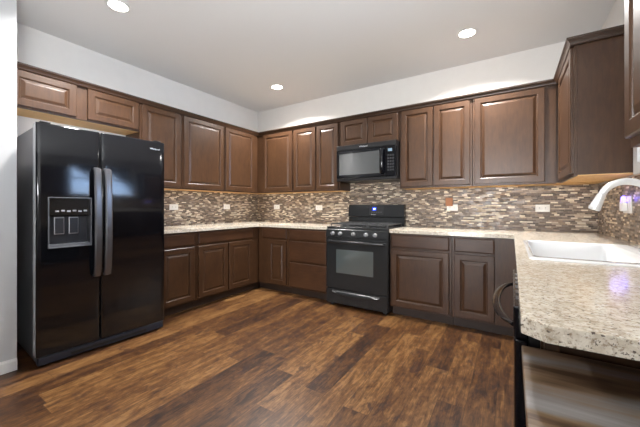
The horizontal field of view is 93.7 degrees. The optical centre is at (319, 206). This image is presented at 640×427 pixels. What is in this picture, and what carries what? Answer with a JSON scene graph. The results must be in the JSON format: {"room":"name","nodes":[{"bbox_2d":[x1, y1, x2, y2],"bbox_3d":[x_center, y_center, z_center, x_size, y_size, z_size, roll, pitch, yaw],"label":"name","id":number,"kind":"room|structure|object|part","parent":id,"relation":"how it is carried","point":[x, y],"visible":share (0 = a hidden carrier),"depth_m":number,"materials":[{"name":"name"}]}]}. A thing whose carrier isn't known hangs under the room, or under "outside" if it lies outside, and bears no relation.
{"room":"kitchen","nodes":[
{"label":"kitchen","id":0,"kind":"room"},
{"bbox_2d":[0,0,16,361],"bbox_3d":[-3.530,-0.222,0.675,0.763,2.743,3.938,0,0,33],"label":"wall","id":1,"kind":"structure","parent":0,"point":[8,8],"depth_m":2.09,"materials":[{"name":"grey paint"}]},
{"bbox_2d":[0,357,16,374],"bbox_3d":[-3.200,1.108,0.469,0.013,0.084,3.926,0,0,33],"label":"baseboard","id":2,"kind":"structure","parent":1,"relation":"attached to","point":[7,366],"depth_m":2.08,"materials":[{"name":"white paint"}]},
{"bbox_2d":[17,23,257,136],"bbox_3d":[-1.917,-0.222,3.798,0.120,2.743,3.062,0,0,33],"label":"wall","id":3,"kind":"structure","parent":0,"point":[36,48],"depth_m":3.20,"materials":[{"name":"paint"}]},
{"bbox_2d":[17,69,139,134],"bbox_3d":[-2.282,-0.951,2.812,0.323,0.322,0.991,0,0,33],"label":"upper cabinet","id":4,"kind":"object","parent":3,"relation":"attached to","point":[39,97],"visible":0.82,"depth_m":2.70,"materials":[{"name":"brown wood"}]},
{"bbox_3d":[-2.296,-0.946,2.509,0.016,0.155,0.302,0,0,33],"label":"raised panel","id":5,"kind":"part","parent":4,"relation":"part of","materials":[{"name":"brown wood"}]},
{"bbox_3d":[-2.296,-0.946,2.509,0.020,0.280,0.427,0,0,33],"label":"door","id":6,"kind":"part","parent":4,"relation":"part of","materials":[{"name":"brown wood"}]},
{"bbox_3d":[-2.298,-0.793,2.823,0.284,0.005,0.991,0,0,33],"label":"panel","id":7,"kind":"part","parent":4,"relation":"part of","materials":[{"name":"brown wood"}]},
{"bbox_3d":[-2.171,-0.951,2.741,0.019,0.322,0.991,0,0,33],"label":"frame","id":8,"kind":"part","parent":4,"relation":"part of","materials":[{"name":"brown wood"}]},
{"bbox_3d":[-2.017,-0.946,2.946,0.020,0.280,0.445,0,0,33],"label":"door","id":9,"kind":"part","parent":4,"relation":"part of","materials":[{"name":"brown wood"}]},
{"bbox_3d":[-2.016,-0.946,2.946,0.016,0.155,0.320,0,0,33],"label":"raised panel","id":10,"kind":"part","parent":4,"relation":"part of","materials":[{"name":"brown wood"}]},
{"bbox_2d":[126,104,180,189],"bbox_3d":[-1.887,-0.661,3.431,0.323,0.902,0.470,0,0,33],"label":"upper cabinet","id":11,"kind":"object","parent":3,"relation":"attached to","point":[156,124],"visible":0.55,"depth_m":3.38,"materials":[{"name":"brown wood"}]},
{"bbox_3d":[-1.760,-0.657,3.348,0.020,0.858,0.429,0,0,33],"label":"door","id":12,"kind":"part","parent":11,"relation":"part of","materials":[{"name":"brown wood"}]},
{"bbox_3d":[-1.760,-0.657,3.347,0.016,0.733,0.304,0,0,33],"label":"raised panel","id":13,"kind":"part","parent":11,"relation":"part of","materials":[{"name":"brown wood"}]},
{"bbox_2d":[175,115,223,191],"bbox_3d":[-1.592,-0.661,3.892,0.323,0.902,0.616,0,0,33],"label":"upper cabinet","id":14,"kind":"object","parent":3,"relation":"attached to","point":[202,142],"visible":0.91,"depth_m":3.77,"materials":[{"name":"brown wood"}]},
{"bbox_3d":[-1.609,-0.213,3.903,0.284,0.005,0.616,0,0,33],"label":"panel","id":15,"kind":"part","parent":14,"relation":"part of","materials":[{"name":"brown wood"}]},
{"bbox_3d":[-1.462,-0.657,3.814,0.016,0.733,0.453,0,0,33],"label":"raised panel","id":16,"kind":"part","parent":14,"relation":"part of","materials":[{"name":"brown wood"}]},
{"bbox_2d":[164,190,257,225],"bbox_3d":[-1.590,0.013,4.192,0.008,0.446,2.030,0,0,33],"label":"backsplash","id":17,"kind":"structure","parent":3,"relation":"attached to","point":[194,207],"depth_m":4.21,"materials":[{"name":"tile"}]},
{"bbox_2d":[169,204,177,209],"bbox_3d":[-1.841,0.002,3.783,0.008,0.072,0.116,0,0,33],"label":"wall outlet","id":18,"kind":"object","parent":17,"relation":"attached to","point":[171,206],"visible":1,"depth_m":3.78,"materials":[{"name":"white plastic"}]},
{"bbox_2d":[224,204,229,208],"bbox_3d":[-1.392,-0.002,4.487,0.008,0.072,0.116,0,0,33],"label":"wall outlet","id":19,"kind":"object","parent":17,"relation":"attached to","point":[226,206],"visible":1,"depth_m":4.49,"materials":[{"name":"white plastic"}]},
{"bbox_2d":[219,127,256,193],"bbox_3d":[-1.253,-0.661,4.423,0.323,0.902,0.636,0,0,33],"label":"upper cabinet","id":20,"kind":"object","parent":3,"relation":"attached to","point":[240,148],"visible":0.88,"depth_m":4.30,"materials":[{"name":"brown wood"}]},
{"bbox_3d":[-1.270,-0.213,4.434,0.284,0.005,0.636,0,0,33],"label":"panel","id":21,"kind":"part","parent":20,"relation":"part of","materials":[{"name":"brown wood"}]},
{"bbox_3d":[-1.144,-0.657,4.313,0.016,0.733,0.414,0,0,33],"label":"raised panel","id":22,"kind":"part","parent":20,"relation":"part of","materials":[{"name":"brown wood"}]},
{"bbox_2d":[0,282,512,426],"bbox_3d":[-1.125,1.190,0.956,4.515,0.080,7.240,0,0,33],"label":"floor","id":23,"kind":"structure","parent":0,"point":[259,356],"depth_m":2.06,"materials":[{"name":"brown wood"}]},
{"bbox_2d":[17,121,163,366],"bbox_3d":[-2.009,0.266,2.672,0.838,1.768,0.900,0,0,36],"label":"refrigerator","id":24,"kind":"object","parent":23,"relation":"on","point":[90,204],"visible":1,"depth_m":2.37,"materials":[{"name":"black metal"}]},
{"bbox_3d":[-1.926,0.234,2.293,0.064,1.665,0.381,0,0,36],"label":"door","id":25,"kind":"part","parent":24,"relation":"part of","materials":[{"name":"grey metal"}]},
{"bbox_3d":[-1.891,0.233,2.267,0.019,1.670,0.382,0,0,36],"label":"freezer door","id":26,"kind":"part","parent":24,"relation":"part of","materials":[{"name":"black metal"}]},
{"bbox_3d":[-1.911,0.000,2.287,0.077,0.128,0.252,0,0,36],"label":"control panel","id":27,"kind":"part","parent":24,"relation":"part of","materials":[{"name":"black plastic"}]},
{"bbox_3d":[-1.752,0.121,2.368,0.066,0.868,0.048,0,0,36],"label":"handle","id":28,"kind":"part","parent":24,"relation":"part of","materials":[{"name":"silver metal"}]},
{"bbox_3d":[-1.659,0.234,2.663,0.064,1.665,0.505,0,0,36],"label":"door","id":29,"kind":"part","parent":24,"relation":"part of","materials":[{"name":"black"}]},
{"bbox_3d":[-1.712,0.121,2.425,0.066,0.868,0.048,0,0,36],"label":"handle","id":30,"kind":"part","parent":24,"relation":"part of","materials":[{"name":"silver metal"}]},
{"bbox_3d":[-1.624,0.233,2.638,0.019,1.670,0.506,0,0,36],"label":"fresh food door","id":31,"kind":"part","parent":24,"relation":"part of","materials":[{"name":"black metal"}]},
{"bbox_2d":[164,232,195,316],"bbox_3d":[-1.756,0.713,3.352,0.628,0.874,0.428,0,0,33],"label":"base cabinet","id":32,"kind":"object","parent":23,"relation":"on","point":[179,248],"visible":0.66,"depth_m":3.20,"materials":[{"name":"brown wood"}]},
{"bbox_3d":[-1.504,0.738,3.181,0.016,0.463,0.257,0,0,33],"label":"raised panel","id":33,"kind":"part","parent":32,"relation":"part of","materials":[{"name":"brown wood"}]},
{"bbox_3d":[-1.505,0.357,3.181,0.020,0.130,0.382,0,0,33],"label":"drawer","id":34,"kind":"part","parent":32,"relation":"part of","materials":[{"name":"brown wood"}]},
{"bbox_3d":[-1.505,0.738,3.181,0.020,0.588,0.382,0,0,33],"label":"door","id":35,"kind":"part","parent":32,"relation":"part of","materials":[{"name":"brown wood"}]},
{"bbox_2d":[192,227,258,307],"bbox_3d":[-1.353,0.713,3.984,0.628,0.874,1.065,0,0,33],"label":"base cabinet","id":36,"kind":"object","parent":23,"relation":"on","point":[227,260],"visible":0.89,"depth_m":3.71,"materials":[{"name":"brown wood"}]},
{"bbox_3d":[-1.261,0.738,3.563,0.020,0.588,0.413,0,0,33],"label":"door","id":37,"kind":"part","parent":36,"relation":"part of","materials":[{"name":"brown wood"}]},
{"bbox_3d":[-1.261,0.738,3.563,0.016,0.463,0.288,0,0,33],"label":"raised panel","id":38,"kind":"part","parent":36,"relation":"part of","materials":[{"name":"brown wood"}]},
{"bbox_3d":[-1.149,0.357,3.738,0.020,0.130,0.829,0,0,33],"label":"drawer","id":39,"kind":"part","parent":36,"relation":"part of","materials":[{"name":"brown wood"}]},
{"bbox_3d":[-1.033,0.738,3.920,0.020,0.588,0.398,0,0,33],"label":"door","id":40,"kind":"part","parent":36,"relation":"part of","materials":[{"name":"brown wood"}]},
{"bbox_3d":[-1.033,0.738,3.920,0.016,0.463,0.273,0,0,33],"label":"raised panel","id":41,"kind":"part","parent":36,"relation":"part of","materials":[{"name":"brown wood"}]},
{"bbox_2d":[259,227,291,292],"bbox_3d":[-0.732,0.713,4.483,1.135,0.874,0.628,0,0,33],"label":"base cabinet","id":42,"kind":"object","parent":23,"relation":"on","point":[273,241],"visible":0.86,"depth_m":4.05,"materials":[{"name":"brown wood"}]},
{"bbox_2d":[164,221,340,233],"bbox_3d":[-0.853,0.255,3.721,1.740,0.038,2.030,0,0,33],"label":"countertop","id":43,"kind":"structure","parent":42,"relation":"on","point":[232,225],"depth_m":3.81,"materials":[{"name":"stone"}]},
{"bbox_3d":[-0.617,0.357,4.049,0.422,0.130,0.020,0,0,33],"label":"drawer","id":44,"kind":"part","parent":42,"relation":"part of","materials":[{"name":"brown wood"}]},
{"bbox_3d":[-0.571,0.738,4.020,0.312,0.588,0.020,0,0,33],"label":"door","id":45,"kind":"part","parent":42,"relation":"part of","materials":[{"name":"brown wood"}]},
{"bbox_3d":[-0.571,0.738,4.019,0.187,0.463,0.016,0,0,33],"label":"raised panel","id":46,"kind":"part","parent":42,"relation":"part of","materials":[{"name":"brown wood"}]},
{"bbox_2d":[289,228,327,299],"bbox_3d":[0.004,0.713,4.013,0.605,0.874,0.628,0,0,33],"label":"base cabinet","id":47,"kind":"object","parent":23,"relation":"on","point":[307,247],"visible":0.65,"depth_m":3.75,"materials":[{"name":"brown wood"}]},
{"bbox_3d":[-0.159,0.571,3.757,0.559,0.254,0.020,0,0,33],"label":"drawer","id":48,"kind":"part","parent":47,"relation":"part of","materials":[{"name":"brown wood"}]},
{"bbox_3d":[-0.159,0.876,3.757,0.559,0.312,0.020,0,0,33],"label":"drawer","id":49,"kind":"part","parent":47,"relation":"part of","materials":[{"name":"brown wood"}]},
{"bbox_3d":[-0.159,0.357,3.757,0.559,0.130,0.020,0,0,33],"label":"drawer","id":50,"kind":"part","parent":47,"relation":"part of","materials":[{"name":"brown wood"}]},
{"bbox_2d":[326,204,405,314],"bbox_3d":[0.547,0.560,3.586,0.757,1.180,0.708,0,0,33],"label":"gas range","id":51,"kind":"object","parent":23,"relation":"on","point":[358,249],"visible":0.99,"depth_m":3.36,"materials":[{"name":"black metal"}]},
{"bbox_3d":[0.373,0.398,3.315,0.693,0.035,0.064,0,0,33],"label":"handle","id":52,"kind":"part","parent":51,"relation":"part of","materials":[{"name":"black metal"}]},
{"bbox_3d":[0.399,0.644,3.355,0.748,0.588,0.034,0,0,33],"label":"oven door","id":53,"kind":"part","parent":51,"relation":"part of","materials":[{"name":"black metal"}]},
{"bbox_3d":[0.399,1.030,3.356,0.748,0.168,0.032,0,0,33],"label":"storage drawer","id":54,"kind":"part","parent":51,"relation":"part of","materials":[{"name":"black metal"}]},
{"bbox_3d":[0.398,0.299,3.353,0.754,0.090,0.039,0,0,33],"label":"control panel","id":55,"kind":"part","parent":51,"relation":"part of","materials":[{"name":"black metal"}]},
{"bbox_2d":[327,225,404,230],"bbox_3d":[0.568,0.241,3.620,0.757,0.024,0.623,0,0,33],"label":"cooktop","id":56,"kind":"object","parent":51,"relation":"in","point":[336,227],"depth_m":3.39,"materials":[{"name":"black metal"}]},
{"bbox_3d":[0.716,0.045,3.816,0.190,0.110,0.015,0,0,33],"label":"touch panel","id":57,"kind":"part","parent":51,"relation":"part of","materials":[{"name":"black"}]},
{"bbox_3d":[0.716,0.050,3.852,0.754,0.159,0.077,0,0,33],"label":"backguard panel","id":58,"kind":"part","parent":51,"relation":"part of","materials":[{"name":"black metal"}]},
{"bbox_2d":[390,233,452,324],"bbox_3d":[1.161,0.713,3.275,0.603,0.874,0.628,0,0,33],"label":"base cabinet","id":59,"kind":"object","parent":23,"relation":"on","point":[420,265],"visible":0.85,"depth_m":3.00,"materials":[{"name":"brown wood"}]},
{"bbox_3d":[0.995,0.738,3.020,0.442,0.463,0.016,0,0,33],"label":"raised panel","id":60,"kind":"part","parent":59,"relation":"part of","materials":[{"name":"brown wood"}]},
{"bbox_3d":[0.995,0.357,3.020,0.567,0.130,0.020,0,0,33],"label":"drawer","id":61,"kind":"part","parent":59,"relation":"part of","materials":[{"name":"brown wood"}]},
{"bbox_3d":[0.995,0.738,3.020,0.567,0.588,0.020,0,0,33],"label":"door","id":62,"kind":"part","parent":59,"relation":"part of","materials":[{"name":"brown wood"}]},
{"bbox_2d":[452,236,515,335],"bbox_3d":[1.902,0.713,2.802,1.147,0.874,0.628,0,0,33],"label":"base cabinet","id":63,"kind":"object","parent":23,"relation":"on","point":[480,265],"visible":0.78,"depth_m":2.72,"materials":[{"name":"brown wood"}]},
{"bbox_3d":[1.410,0.738,2.755,0.206,0.463,0.016,0,0,33],"label":"raised panel","id":64,"kind":"part","parent":63,"relation":"part of","materials":[{"name":"brown wood"}]},
{"bbox_3d":[1.410,0.357,2.755,0.331,0.130,0.020,0,0,33],"label":"drawer","id":65,"kind":"part","parent":63,"relation":"part of","materials":[{"name":"brown wood"}]},
{"bbox_3d":[1.410,0.738,2.755,0.331,0.588,0.020,0,0,33],"label":"door","id":66,"kind":"part","parent":63,"relation":"part of","materials":[{"name":"brown wood"}]},
{"bbox_2d":[492,269,539,426],"bbox_3d":[0.928,0.714,0.953,0.660,0.872,0.602,0,0,33],"label":"dishwasher","id":67,"kind":"object","parent":23,"relation":"on","point":[519,339],"visible":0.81,"depth_m":0.84,"materials":[{"name":"black metal"}]},
{"bbox_3d":[0.683,0.338,1.110,0.079,0.014,0.555,0,0,33],"label":"handle","id":68,"kind":"part","parent":67,"relation":"part of","materials":[{"name":"black metal"}]},
{"bbox_3d":[0.720,0.708,1.086,0.034,0.675,0.602,0,0,33],"label":"door","id":69,"kind":"part","parent":67,"relation":"part of","materials":[{"name":"black metal"}]},
{"bbox_3d":[0.719,0.324,1.087,0.036,0.089,0.602,0,0,33],"label":"control panel","id":70,"kind":"part","parent":67,"relation":"part of","materials":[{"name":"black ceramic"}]},
{"bbox_2d":[521,345,639,426],"bbox_3d":[0.532,0.757,0.218,0.618,0.785,0.978,0,0,33],"label":"dishwasher","id":71,"kind":"object","parent":23,"relation":"on","point":[561,390],"visible":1,"depth_m":0.59,"materials":[{"name":"brown wood"}]},
{"bbox_2d":[540,341,639,368],"bbox_3d":[0.839,0.713,0.628,0.608,0.874,0.034,0,0,33],"label":"end panel","id":72,"kind":"object","parent":23,"relation":"on","point":[555,348],"visible":0.02,"depth_m":0.74,"materials":[{"name":"brown wood"}]},
{"bbox_2d":[17,0,614,111],"bbox_3d":[-1.125,-1.643,0.956,4.515,0.100,7.240,0,0,33],"label":"ceiling","id":73,"kind":"structure","parent":0,"point":[233,51],"depth_m":2.81,"materials":[{"name":"white paint"}]},
{"bbox_2d":[105,0,130,12],"bbox_3d":[-1.598,-1.589,2.376,0.172,0.006,0.172,0,0,33],"label":"recessed light","id":74,"kind":"object","parent":73,"relation":"in","point":[120,6],"visible":1,"depth_m":2.38,"materials":[{"name":"white paint"}]},
{"bbox_2d":[270,84,283,89],"bbox_3d":[-0.570,-1.589,3.984,0.172,0.006,0.172,0,0,33],"label":"recessed light","id":75,"kind":"object","parent":73,"relation":"in","point":[274,86],"visible":1,"depth_m":3.96,"materials":[{"name":"white paint"}]},
{"bbox_2d":[457,27,477,38],"bbox_3d":[1.347,-1.589,2.749,0.172,0.006,0.172,0,0,33],"label":"recessed light","id":76,"kind":"object","parent":73,"relation":"in","point":[467,32],"visible":1,"depth_m":2.75,"materials":[{"name":"white paint"}]},
{"bbox_2d":[258,41,564,183],"bbox_3d":[0.791,-0.222,3.957,4.515,2.743,0.120,0,0,33],"label":"wall","id":77,"kind":"structure","parent":0,"point":[540,63],"depth_m":3.57,"materials":[{"name":"paint"}]},
{"bbox_2d":[250,130,298,193],"bbox_3d":[-0.716,-0.661,4.654,0.980,0.902,0.323,0,0,33],"label":"upper cabinet","id":78,"kind":"object","parent":77,"relation":"attached to","point":[275,152],"visible":0.73,"depth_m":4.43,"materials":[{"name":"brown wood"}]},
{"bbox_3d":[-0.705,-0.213,4.670,0.980,0.005,0.284,0,0,33],"label":"panel","id":79,"kind":"part","parent":78,"relation":"part of","materials":[{"name":"brown wood"}]},
{"bbox_3d":[-0.628,-0.657,4.418,0.552,0.858,0.020,0,0,33],"label":"door","id":80,"kind":"part","parent":78,"relation":"part of","materials":[{"name":"brown wood"}]},
{"bbox_3d":[-0.628,-0.657,4.418,0.427,0.733,0.016,0,0,33],"label":"raised panel","id":81,"kind":"part","parent":78,"relation":"part of","materials":[{"name":"brown wood"}]},
{"bbox_2d":[294,122,350,192],"bbox_3d":[0.017,-0.661,4.186,0.750,0.902,0.323,0,0,33],"label":"upper cabinet","id":82,"kind":"object","parent":77,"relation":"attached to","point":[315,148],"visible":0.91,"depth_m":4.04,"materials":[{"name":"brown wood"}]},
{"bbox_3d":[-0.214,-0.657,4.154,0.370,0.858,0.020,0,0,33],"label":"door","id":83,"kind":"part","parent":82,"relation":"part of","materials":[{"name":"brown wood"}]},
{"bbox_3d":[-0.214,-0.657,4.153,0.245,0.733,0.016,0,0,33],"label":"raised panel","id":84,"kind":"part","parent":82,"relation":"part of","materials":[{"name":"brown wood"}]},
{"bbox_2d":[17,24,623,135],"bbox_3d":[-0.018,-1.112,2.409,3.968,0.048,2.750,0,0,33],"label":"trim","id":85,"kind":"structure","parent":82,"relation":"attached to","point":[570,42],"depth_m":2.92,"materials":[{"name":"brown wood"}]},
{"bbox_3d":[0.028,-0.213,4.202,0.750,0.005,0.284,0,0,33],"label":"panel","id":86,"kind":"part","parent":82,"relation":"part of","materials":[{"name":"brown wood"}]},
{"bbox_3d":[0.095,-0.657,3.957,0.330,0.858,0.020,0,0,33],"label":"door","id":87,"kind":"part","parent":82,"relation":"part of","materials":[{"name":"brown wood"}]},
{"bbox_3d":[0.095,-0.657,3.956,0.205,0.733,0.016,0,0,33],"label":"raised panel","id":88,"kind":"part","parent":82,"relation":"part of","materials":[{"name":"brown wood"}]},
{"bbox_2d":[340,112,399,145],"bbox_3d":[0.663,-0.934,3.773,0.776,0.356,0.323,0,0,33],"label":"upper cabinet","id":89,"kind":"object","parent":77,"relation":"attached to","point":[384,127],"visible":0.81,"depth_m":3.61,"materials":[{"name":"brown wood"}]},
{"bbox_3d":[0.422,-0.929,3.747,0.238,0.189,0.016,0,0,33],"label":"raised panel","id":90,"kind":"part","parent":89,"relation":"part of","materials":[{"name":"brown wood"}]},
{"bbox_3d":[0.422,-0.929,3.748,0.363,0.314,0.020,0,0,33],"label":"door","id":91,"kind":"part","parent":89,"relation":"part of","materials":[{"name":"brown wood"}]},
{"bbox_2d":[337,139,399,182],"bbox_3d":[0.621,-0.536,3.703,0.758,0.440,0.472,0,0,33],"label":"microwave","id":92,"kind":"object","parent":89,"relation":"attached to","point":[379,161],"visible":0.99,"depth_m":3.53,"materials":[{"name":"black metal"}]},
{"bbox_3d":[0.490,-0.521,3.606,0.642,0.342,0.050,0,0,33],"label":"door","id":93,"kind":"part","parent":92,"relation":"part of","materials":[{"name":"black glass"}]},
{"bbox_3d":[0.541,-0.332,3.578,0.758,0.032,0.044,0,0,33],"label":"trim","id":94,"kind":"part","parent":92,"relation":"part of","materials":[{"name":"black"}]},
{"bbox_3d":[0.701,-0.525,3.409,0.038,0.302,0.063,0,0,33],"label":"handle","id":95,"kind":"part","parent":92,"relation":"part of","materials":[{"name":"black plastic"}]},
{"bbox_3d":[0.811,-0.521,3.402,0.114,0.342,0.050,0,0,33],"label":"control panel","id":96,"kind":"part","parent":92,"relation":"part of","materials":[{"name":"black plastic"}]},
{"bbox_3d":[0.740,-0.929,3.545,0.239,0.189,0.016,0,0,33],"label":"raised panel","id":97,"kind":"part","parent":89,"relation":"part of","materials":[{"name":"brown wood"}]},
{"bbox_3d":[0.740,-0.929,3.545,0.364,0.314,0.020,0,0,33],"label":"door","id":98,"kind":"part","parent":89,"relation":"part of","materials":[{"name":"brown wood"}]},
{"bbox_2d":[258,181,598,232],"bbox_3d":[0.756,0.115,3.903,4.274,0.870,0.008,0,0,33],"label":"backsplash","id":99,"kind":"structure","parent":77,"relation":"attached to","point":[508,208],"depth_m":3.37,"materials":[{"name":"tile"}]},
{"bbox_2d":[316,205,321,209],"bbox_3d":[-0.015,0.011,4.385,0.116,0.072,0.008,0,0,33],"label":"wall outlet","id":100,"kind":"object","parent":99,"relation":"attached to","point":[318,207],"visible":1,"depth_m":4.38,"materials":[{"name":"white plastic"}]},
{"bbox_2d":[447,204,457,210],"bbox_3d":[1.505,0.008,3.415,0.116,0.072,0.008,0,0,33],"label":"wall outlet","id":101,"kind":"object","parent":99,"relation":"attached to","point":[454,207],"visible":1,"depth_m":3.41,"materials":[{"name":"white plastic"}]},
{"bbox_2d":[446,198,452,205],"bbox_3d":[1.472,-0.056,3.421,0.074,0.092,0.018,0,0,33],"label":"block","id":102,"kind":"object","parent":101,"relation":"attached to","point":[449,201],"visible":1,"depth_m":3.41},
{"bbox_2d":[535,205,549,211],"bbox_3d":[2.202,0.013,2.970,0.116,0.072,0.008,0,0,33],"label":"wall outlet","id":103,"kind":"object","parent":99,"relation":"attached to","point":[538,208],"visible":1,"depth_m":2.97,"materials":[{"name":"white plastic"}]},
{"bbox_2d":[400,99,474,189],"bbox_3d":[1.307,-0.661,3.363,0.742,0.902,0.323,0,0,33],"label":"upper cabinet","id":104,"kind":"object","parent":77,"relation":"attached to","point":[436,142],"visible":0.91,"depth_m":3.21,"materials":[{"name":"brown wood"}]},
{"bbox_3d":[1.072,-0.657,3.333,0.343,0.858,0.020,0,0,33],"label":"door","id":105,"kind":"part","parent":104,"relation":"part of","materials":[{"name":"brown wood"}]},
{"bbox_3d":[1.072,-0.657,3.333,0.218,0.733,0.016,0,0,33],"label":"raised panel","id":106,"kind":"part","parent":104,"relation":"part of","materials":[{"name":"brown wood"}]},
{"bbox_3d":[1.317,-0.213,3.379,0.742,0.005,0.284,0,0,33],"label":"panel","id":107,"kind":"part","parent":104,"relation":"part of","materials":[{"name":"brown wood"}]},
{"bbox_3d":[1.375,-0.657,3.139,0.226,0.733,0.016,0,0,33],"label":"raised panel","id":108,"kind":"part","parent":104,"relation":"part of","materials":[{"name":"brown wood"}]},
{"bbox_3d":[1.375,-0.657,3.139,0.351,0.858,0.020,0,0,33],"label":"door","id":109,"kind":"part","parent":104,"relation":"part of","materials":[{"name":"brown wood"}]},
{"bbox_2d":[473,85,601,187],"bbox_3d":[2.040,-0.661,2.895,0.990,0.902,0.323,0,0,33],"label":"upper cabinet","id":110,"kind":"object","parent":77,"relation":"attached to","point":[515,134],"visible":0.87,"depth_m":2.82,"materials":[{"name":"brown wood"}]},
{"bbox_3d":[1.796,-0.657,2.870,0.443,0.733,0.016,0,0,33],"label":"raised panel","id":111,"kind":"part","parent":110,"relation":"part of","materials":[{"name":"brown wood"}]},
{"bbox_3d":[1.797,-0.657,2.870,0.568,0.858,0.020,0,0,33],"label":"door","id":112,"kind":"part","parent":110,"relation":"part of","materials":[{"name":"brown wood"}]},
{"bbox_3d":[1.834,-0.661,2.870,0.669,0.902,0.019,0,0,33],"label":"frame","id":113,"kind":"part","parent":110,"relation":"part of","materials":[{"name":"brown wood"}]},
{"bbox_3d":[2.050,-0.213,2.911,0.990,0.005,0.284,0,0,33],"label":"panel","id":114,"kind":"part","parent":110,"relation":"part of","materials":[{"name":"brown wood"}]},
{"bbox_2d":[599,0,639,244],"bbox_3d":[0.728,-0.222,-0.226,0.120,2.743,7.000,0,0,33],"label":"wall","id":115,"kind":"structure","parent":0,"point":[615,17],"depth_m":2.31,"materials":[{"name":"paint"}]},
{"bbox_2d":[558,35,632,182],"bbox_3d":[2.042,-0.661,2.261,0.336,0.902,0.729,0,0,33],"label":"upper cabinet","id":116,"kind":"object","parent":115,"relation":"attached to","point":[592,144],"visible":0.92,"depth_m":1.98,"materials":[{"name":"brown wood"}]},
{"bbox_3d":[1.889,-0.657,2.316,0.016,0.733,0.500,0,0,33],"label":"raised panel","id":117,"kind":"part","parent":116,"relation":"part of","materials":[{"name":"brown wood"}]},
{"bbox_3d":[1.890,-0.657,2.315,0.020,0.858,0.625,0,0,33],"label":"door","id":118,"kind":"part","parent":116,"relation":"part of","materials":[{"name":"brown wood"}]},
{"bbox_3d":[1.925,-0.661,2.335,0.019,0.902,0.729,0,0,33],"label":"frame","id":119,"kind":"part","parent":116,"relation":"part of","materials":[{"name":"brown wood"}]},
{"bbox_3d":[2.059,-0.213,2.250,0.297,0.005,0.729,0,0,33],"label":"panel","id":120,"kind":"part","parent":116,"relation":"part of","materials":[{"name":"brown wood"}]},
{"bbox_2d":[598,175,639,244],"bbox_3d":[1.761,0.019,1.512,0.008,0.434,2.942,0,0,33],"label":"backsplash","id":121,"kind":"structure","parent":115,"relation":"attached to","point":[612,222],"depth_m":2.18,"materials":[{"name":"tile"}]},
{"bbox_2d":[623,196,631,212],"bbox_3d":[2.087,-0.015,2.038,0.008,0.116,0.170,0,0,33],"label":"wall outlet","id":122,"kind":"object","parent":121,"relation":"attached to","point":[628,198],"visible":0.71,"depth_m":2.00,"materials":[{"name":"white plastic"}]},
{"bbox_2d":[619,196,627,210],"bbox_3d":[2.071,-0.023,2.049,0.030,0.105,0.056,0,0,33],"label":"night light","id":123,"kind":"object","parent":122,"relation":"attached to","point":[623,205],"visible":1,"depth_m":2.04,"materials":[{"name":"white plastic"}]},
{"bbox_2d":[624,0,639,147],"bbox_3d":[1.015,-0.661,0.652,0.336,0.902,0.798,0,0,33],"label":"upper cabinet","id":124,"kind":"object","parent":115,"relation":"attached to","point":[631,7],"visible":1,"depth_m":1.01,"materials":[{"name":"brown wood"}]},
{"bbox_3d":[0.899,-0.661,0.727,0.019,0.902,0.798,0,0,33],"label":"frame","id":125,"kind":"part","parent":124,"relation":"part of","materials":[{"name":"brown wood"}]},
{"bbox_3d":[0.989,-0.664,0.904,0.016,0.719,0.251,0,0,33],"label":"raised panel","id":126,"kind":"part","parent":124,"relation":"part of","materials":[{"name":"brown wood"}]},
{"bbox_2d":[633,147,639,174],"bbox_3d":[1.700,-0.860,1.363,0.130,1.320,1.105,0,0,33],"label":"window","id":127,"kind":"structure","parent":115,"relation":"in","point":[636,151],"depth_m":1.81,"materials":[{"name":"white glass"}]},
{"bbox_3d":[1.581,0.713,1.822,0.641,0.874,1.553,0,0,33],"label":"base cabinet","id":128,"kind":"object","parent":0,"visible":0},
{"bbox_2d":[389,226,639,360],"bbox_3d":[1.018,0.255,1.986,1.754,0.038,2.940,0,0,33],"label":"countertop","id":129,"kind":"structure","parent":128,"relation":"on","point":[595,308],"depth_m":0.79,"materials":[{"name":"stone"}]},
{"bbox_2d":[523,240,639,267],"bbox_3d":[1.421,0.319,1.565,0.578,0.184,0.876,0,0,33],"label":"sink","id":130,"kind":"object","parent":129,"relation":"in","point":[574,252],"visible":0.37,"depth_m":1.85,"materials":[{"name":"white ceramic"}]},
{"bbox_2d":[588,178,639,210],"bbox_3d":[1.518,0.042,1.489,0.273,0.372,0.118,0,0,33],"label":"faucet","id":131,"kind":"object","parent":129,"relation":"on","point":[596,204],"visible":1,"depth_m":1.54,"materials":[{"name":"silver metal"}]},
{"bbox_3d":[1.545,0.026,1.506,0.220,0.342,0.032,0,0,33],"label":"spout","id":132,"kind":"part","parent":131,"relation":"part of","materials":[{"name":"silver metal"}]}
]}

